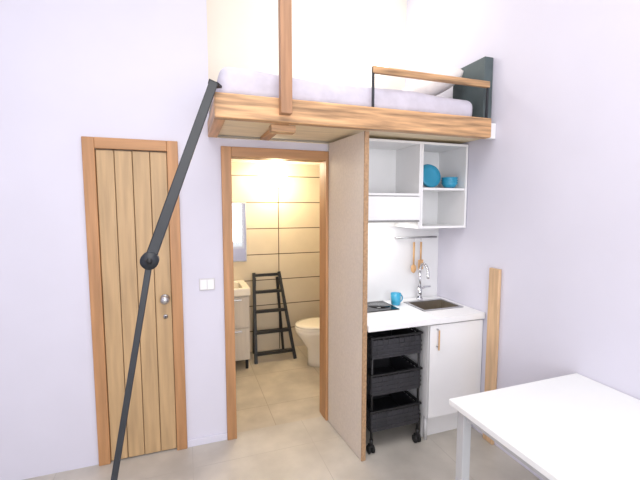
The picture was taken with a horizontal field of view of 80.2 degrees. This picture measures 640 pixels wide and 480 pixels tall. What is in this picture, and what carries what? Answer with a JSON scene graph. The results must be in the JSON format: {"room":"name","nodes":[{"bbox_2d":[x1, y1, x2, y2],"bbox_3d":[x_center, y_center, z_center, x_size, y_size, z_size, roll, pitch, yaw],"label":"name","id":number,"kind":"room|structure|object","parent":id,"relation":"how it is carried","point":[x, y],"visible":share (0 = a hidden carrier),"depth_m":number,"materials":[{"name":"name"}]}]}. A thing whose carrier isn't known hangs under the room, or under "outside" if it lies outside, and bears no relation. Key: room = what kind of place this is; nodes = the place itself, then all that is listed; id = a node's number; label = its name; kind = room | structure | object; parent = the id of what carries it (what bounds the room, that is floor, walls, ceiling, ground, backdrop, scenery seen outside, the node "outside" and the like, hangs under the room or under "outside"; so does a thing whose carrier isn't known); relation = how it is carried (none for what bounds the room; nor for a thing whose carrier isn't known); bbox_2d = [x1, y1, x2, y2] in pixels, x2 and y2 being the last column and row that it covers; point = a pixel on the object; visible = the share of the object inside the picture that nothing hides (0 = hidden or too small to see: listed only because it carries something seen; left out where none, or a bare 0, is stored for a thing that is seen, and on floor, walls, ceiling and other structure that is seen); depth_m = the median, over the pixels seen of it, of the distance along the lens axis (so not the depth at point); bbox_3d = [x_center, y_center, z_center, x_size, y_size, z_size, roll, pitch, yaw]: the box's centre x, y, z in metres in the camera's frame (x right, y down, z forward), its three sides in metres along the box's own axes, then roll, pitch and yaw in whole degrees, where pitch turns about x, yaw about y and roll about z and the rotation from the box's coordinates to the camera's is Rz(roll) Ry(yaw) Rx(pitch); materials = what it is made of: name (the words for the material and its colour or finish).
{"room":"studio apartment","nodes":[
{"label":"studio apartment","id":0,"kind":"room"},
{"bbox_2d":[0,0,438,479],"bbox_3d":[-0.719,-0.381,2.575,3.580,3.600,0.100,-2,5,-19],"label":"wall","id":1,"kind":"structure","parent":0,"point":[48,423],"depth_m":2.30,"materials":[{"name":"paint"}]},
{"bbox_2d":[81,136,187,465],"bbox_3d":[-1.179,0.401,2.481,0.533,2.060,0.142,-2,5,-19],"label":"trim","id":2,"kind":"structure","parent":1,"relation":"attached to","point":[88,144],"depth_m":2.38,"materials":[{"name":"brown wood"}]},
{"bbox_2d":[95,149,176,460],"bbox_3d":[-1.156,0.438,2.419,0.399,1.982,0.120,-2,5,-19],"label":"door","id":3,"kind":"structure","parent":1,"relation":"in","point":[132,186],"depth_m":2.42,"materials":[{"name":"brown wood"}]},
{"bbox_2d":[187,433,226,446],"bbox_3d":[-0.784,1.395,2.651,0.267,0.050,0.012,-2,5,-19],"label":"baseboard","id":4,"kind":"structure","parent":1,"relation":"attached to","point":[218,437],"depth_m":2.65,"materials":[{"name":"paint"}]},
{"bbox_2d":[199,278,214,290],"bbox_3d":[-0.761,0.299,2.559,0.100,0.080,0.016,-2,5,-19],"label":"light switch","id":5,"kind":"object","parent":1,"relation":"attached to","point":[207,283],"visible":1,"depth_m":2.55,"materials":[{"name":"plastic"}]},
{"bbox_2d":[221,146,328,439],"bbox_3d":[-0.312,0.381,2.787,0.773,2.045,0.142,-2,5,-19],"label":"trim","id":6,"kind":"structure","parent":1,"relation":"attached to","point":[228,153],"depth_m":2.66,"materials":[{"name":"brown wood"}]},
{"bbox_2d":[395,236,436,238],"bbox_3d":[0.767,-0.022,3.057,0.380,0.014,0.047,-2,5,-19],"label":"utensil rail","id":7,"kind":"object","parent":1,"relation":"attached to","point":[419,236],"visible":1,"depth_m":3.04,"materials":[{"name":"metal"}]},
{"bbox_2d":[411,242,415,272],"bbox_3d":[0.749,0.119,3.031,0.050,0.293,0.017,-2,5,-19],"label":"wooden spoon","id":8,"kind":"object","parent":7,"relation":"hanging from","point":[413,267],"visible":1,"depth_m":3.03,"materials":[{"name":"wood"}]},
{"bbox_2d":[418,242,422,268],"bbox_3d":[0.810,0.104,3.051,0.048,0.266,0.016,-2,5,-19],"label":"wooden spatula","id":9,"kind":"object","parent":7,"relation":"hanging from","point":[420,261],"visible":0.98,"depth_m":3.05,"materials":[{"name":"wood"}]},
{"bbox_2d":[368,138,467,228],"bbox_3d":[0.608,-0.396,2.814,0.902,0.608,0.325,-2,5,-19],"label":"upper cabinet","id":10,"kind":"object","parent":1,"relation":"attached to","point":[395,166],"visible":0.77,"depth_m":2.90,"materials":[{"name":"white laminate"}]},
{"bbox_2d":[368,196,419,222],"bbox_3d":[0.423,-0.224,2.740,0.482,0.180,0.350,-2,5,-19],"label":"extractor hood","id":11,"kind":"object","parent":10,"relation":"attached to","point":[380,208],"visible":0.56,"depth_m":2.60,"materials":[{"name":"white metal"}]},
{"bbox_2d":[423,164,440,187],"bbox_3d":[0.824,-0.483,2.849,0.187,0.177,0.084,-2,5,-19],"label":"plates","id":12,"kind":"object","parent":10,"relation":"in","point":[431,174],"visible":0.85,"depth_m":2.83,"materials":[{"name":"ceramic"}]},
{"bbox_2d":[441,177,457,187],"bbox_3d":[0.976,-0.429,2.865,0.124,0.082,0.124,-2,5,-19],"label":"bowls","id":13,"kind":"object","parent":10,"relation":"in","point":[447,182],"visible":0.93,"depth_m":2.82,"materials":[{"name":"ceramic"}]},
{"bbox_2d":[214,135,331,164],"bbox_3d":[-0.350,-0.829,3.551,1.950,0.080,1.560,-2,5,-19],"label":"ceiling","id":14,"kind":"structure","parent":0,"point":[219,136],"depth_m":2.84,"materials":[{"name":"paint"}]},
{"bbox_2d":[266,161,286,186],"bbox_3d":[-0.451,-0.692,3.985,0.220,0.270,0.220,-2,5,-19],"label":"ceiling lamp","id":15,"kind":"object","parent":14,"relation":"attached to","point":[276,175],"visible":0.99,"depth_m":3.91,"materials":[{"name":"white glass"}]},
{"bbox_2d":[231,162,319,351],"bbox_3d":[-0.594,0.206,4.334,1.950,2.120,0.100,-2,5,-19],"label":"wall","id":16,"kind":"structure","parent":0,"point":[283,222],"depth_m":4.33,"materials":[{"name":"tile"}]},
{"bbox_2d":[232,202,246,261],"bbox_3d":[-1.031,-0.079,4.090,0.480,0.650,0.018,-2,5,-19],"label":"bathroom mirror","id":17,"kind":"object","parent":16,"relation":"attached to","point":[238,208],"visible":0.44,"depth_m":4.14,"materials":[{"name":"clear glass"}]},
{"bbox_2d":[23,345,539,479],"bbox_3d":[-0.188,1.595,1.247,3.780,0.100,6.400,-2,5,-19],"label":"floor","id":18,"kind":"structure","parent":0,"point":[308,449],"depth_m":2.55,"materials":[{"name":"tile"}]},
{"bbox_2d":[111,79,221,479],"bbox_3d":[-0.658,0.371,1.659,0.186,2.265,0.770,3,6,33],"label":"pole","id":19,"kind":"object","parent":18,"relation":"on","point":[149,260],"visible":1,"depth_m":1.53,"materials":[{"name":"black metal"}]},
{"bbox_2d":[234,296,249,368],"bbox_3d":[-1.021,0.923,3.939,0.520,0.760,0.467,-2,5,-19],"label":"vanity cabinet","id":20,"kind":"object","parent":18,"relation":"on","point":[241,303],"visible":0.38,"depth_m":3.79,"materials":[{"name":"white wood"}]},
{"bbox_2d":[234,280,249,296],"bbox_3d":[-1.021,0.504,3.902,0.540,0.078,0.465,-2,5,-19],"label":"washbasin","id":21,"kind":"object","parent":20,"relation":"in","point":[241,288],"visible":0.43,"depth_m":3.77,"materials":[{"name":"ceramic"}]},
{"bbox_2d":[252,271,296,363],"bbox_3d":[-0.517,0.824,4.153,0.460,0.933,0.319,-2,5,-19],"label":"rack","id":22,"kind":"object","parent":18,"relation":"on","point":[279,309],"visible":1,"depth_m":4.14,"materials":[{"name":"black metal"}]},
{"bbox_2d":[295,317,319,366],"bbox_3d":[0.084,0.899,4.008,0.719,0.797,0.400,-2,5,-19],"label":"toilet","id":23,"kind":"object","parent":18,"relation":"on","point":[308,330],"visible":0.28,"depth_m":3.88,"materials":[{"name":"ceramic"}]},
{"bbox_2d":[328,131,368,461],"bbox_3d":[0.179,0.369,2.604,0.030,2.094,0.512,-2,6,-24],"label":"partition panel","id":24,"kind":"object","parent":18,"relation":"on","point":[348,156],"visible":1,"depth_m":2.54,"materials":[{"name":"beige wood"}]},
{"bbox_2d":[366,327,422,453],"bbox_3d":[0.445,1.009,2.752,0.400,0.800,0.432,-2,5,-19],"label":"trolley","id":25,"kind":"object","parent":18,"relation":"on","point":[389,374],"visible":0.7,"depth_m":2.57,"materials":[{"name":"black metal"}]},
{"bbox_2d":[401,319,482,439],"bbox_3d":[0.869,0.967,2.893,0.445,0.860,0.550,-2,5,-19],"label":"base cabinet","id":26,"kind":"object","parent":18,"relation":"on","point":[451,353],"visible":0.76,"depth_m":2.65,"materials":[{"name":"white laminate"}]},
{"bbox_2d":[367,296,484,331],"bbox_3d":[0.644,0.524,2.789,0.913,0.040,0.550,-2,5,-19],"label":"countertop","id":27,"kind":"structure","parent":26,"relation":"on","point":[406,316],"depth_m":2.62,"materials":[{"name":"white laminate"}]},
{"bbox_2d":[367,301,398,312],"bbox_3d":[0.368,0.497,2.822,0.360,0.007,0.250,-2,5,-19],"label":"cooktop","id":28,"kind":"object","parent":27,"relation":"in","point":[376,306],"visible":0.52,"depth_m":2.82,"materials":[{"name":"black glass"}]},
{"bbox_2d":[391,292,402,305],"bbox_3d":[0.583,0.449,2.896,0.090,0.089,0.080,2,5,18],"label":"mug","id":29,"kind":"object","parent":27,"relation":"on","point":[396,299],"visible":1,"depth_m":2.87,"materials":[{"name":"ceramic"}]},
{"bbox_2d":[416,263,430,299],"bbox_3d":[0.814,0.328,3.006,0.110,0.310,0.215,2,5,20],"label":"kitchen faucet","id":30,"kind":"object","parent":27,"relation":"on","point":[419,288],"visible":1,"depth_m":3.04,"materials":[{"name":"silver metal"}]},
{"bbox_2d":[404,298,463,310],"bbox_3d":[0.859,0.549,2.902,0.347,0.121,0.275,-2,5,-19],"label":"sink","id":31,"kind":"object","parent":27,"relation":"in","point":[438,303],"visible":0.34,"depth_m":2.99,"materials":[{"name":"metal"}]},
{"bbox_2d":[483,267,501,444],"bbox_3d":[1.186,0.805,2.624,0.023,1.230,0.090,-2,5,-19],"label":"wooden board","id":32,"kind":"object","parent":18,"relation":"on","point":[494,291],"visible":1,"depth_m":2.59,"materials":[{"name":"brown wood"}]},
{"bbox_2d":[449,373,639,479],"bbox_3d":[1.133,1.139,1.575,0.835,0.750,0.810,-2,5,-19],"label":"table","id":33,"kind":"object","parent":18,"relation":"on","point":[575,426],"visible":1,"depth_m":1.59,"materials":[{"name":"white plastic"}]},
{"bbox_2d":[206,0,406,109],"bbox_3d":[-0.120,-1.548,3.281,1.913,1.400,0.100,-2,5,-19],"label":"wall","id":34,"kind":"structure","parent":0,"point":[335,42],"depth_m":3.25,"materials":[{"name":"paint"}]},
{"bbox_2d":[374,51,387,66],"bbox_3d":[0.542,-1.566,3.376,0.120,0.160,0.160,-2,5,-19],"label":"wall lamp","id":35,"kind":"object","parent":34,"relation":"attached to","point":[382,57],"visible":0.6,"depth_m":3.31,"materials":[{"name":"white laminate"}]},
{"bbox_2d":[207,92,495,143],"bbox_3d":[0.225,-0.718,2.506,1.823,0.165,0.605,-2,5,-19],"label":"loft platform","id":36,"kind":"object","parent":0,"point":[232,114],"visible":0.94,"depth_m":2.24,"materials":[{"name":"brown wood"}]},
{"bbox_2d":[278,0,291,115],"bbox_3d":[-0.182,-1.396,1.951,0.062,1.465,0.049,-2,5,-19],"label":"post","id":37,"kind":"object","parent":36,"relation":"attached to","point":[284,6],"depth_m":1.97,"materials":[{"name":"brown wood"}]},
{"bbox_2d":[209,67,471,116],"bbox_3d":[0.095,-0.900,2.719,1.660,0.175,0.986,-2,5,-19],"label":"mattress","id":38,"kind":"object","parent":36,"relation":"on","point":[233,80],"visible":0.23,"depth_m":2.22,"materials":[{"name":"fabric"}]},
{"bbox_2d":[402,68,463,95],"bbox_3d":[0.758,-1.111,2.833,0.344,0.234,0.600,-2,5,-19],"label":"pillow","id":39,"kind":"object","parent":38,"relation":"on","point":[433,88],"visible":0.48,"depth_m":2.58,"materials":[{"name":"fabric"}]},
{"bbox_2d":[371,66,489,117],"bbox_3d":[0.705,-0.906,2.356,0.850,0.234,0.025,-2,5,-19],"label":"guard rail","id":40,"kind":"object","parent":36,"relation":"on","point":[379,70],"visible":0.85,"depth_m":2.32,"materials":[{"name":"brown wood"}]},
{"bbox_2d":[453,56,492,117],"bbox_3d":[1.074,-1.021,2.698,0.070,0.425,0.320,-2,5,-19],"label":"headboard","id":41,"kind":"object","parent":36,"relation":"on","point":[481,69],"visible":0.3,"depth_m":2.59,"materials":[{"name":"grey metal"}]},
{"bbox_2d":[405,0,639,479],"bbox_3d":[1.713,-0.260,1.225,0.100,3.600,5.400,-2,5,-19],"label":"wall","id":42,"kind":"structure","parent":0,"point":[553,202],"depth_m":2.18,"materials":[{"name":"paint"}]}
]}

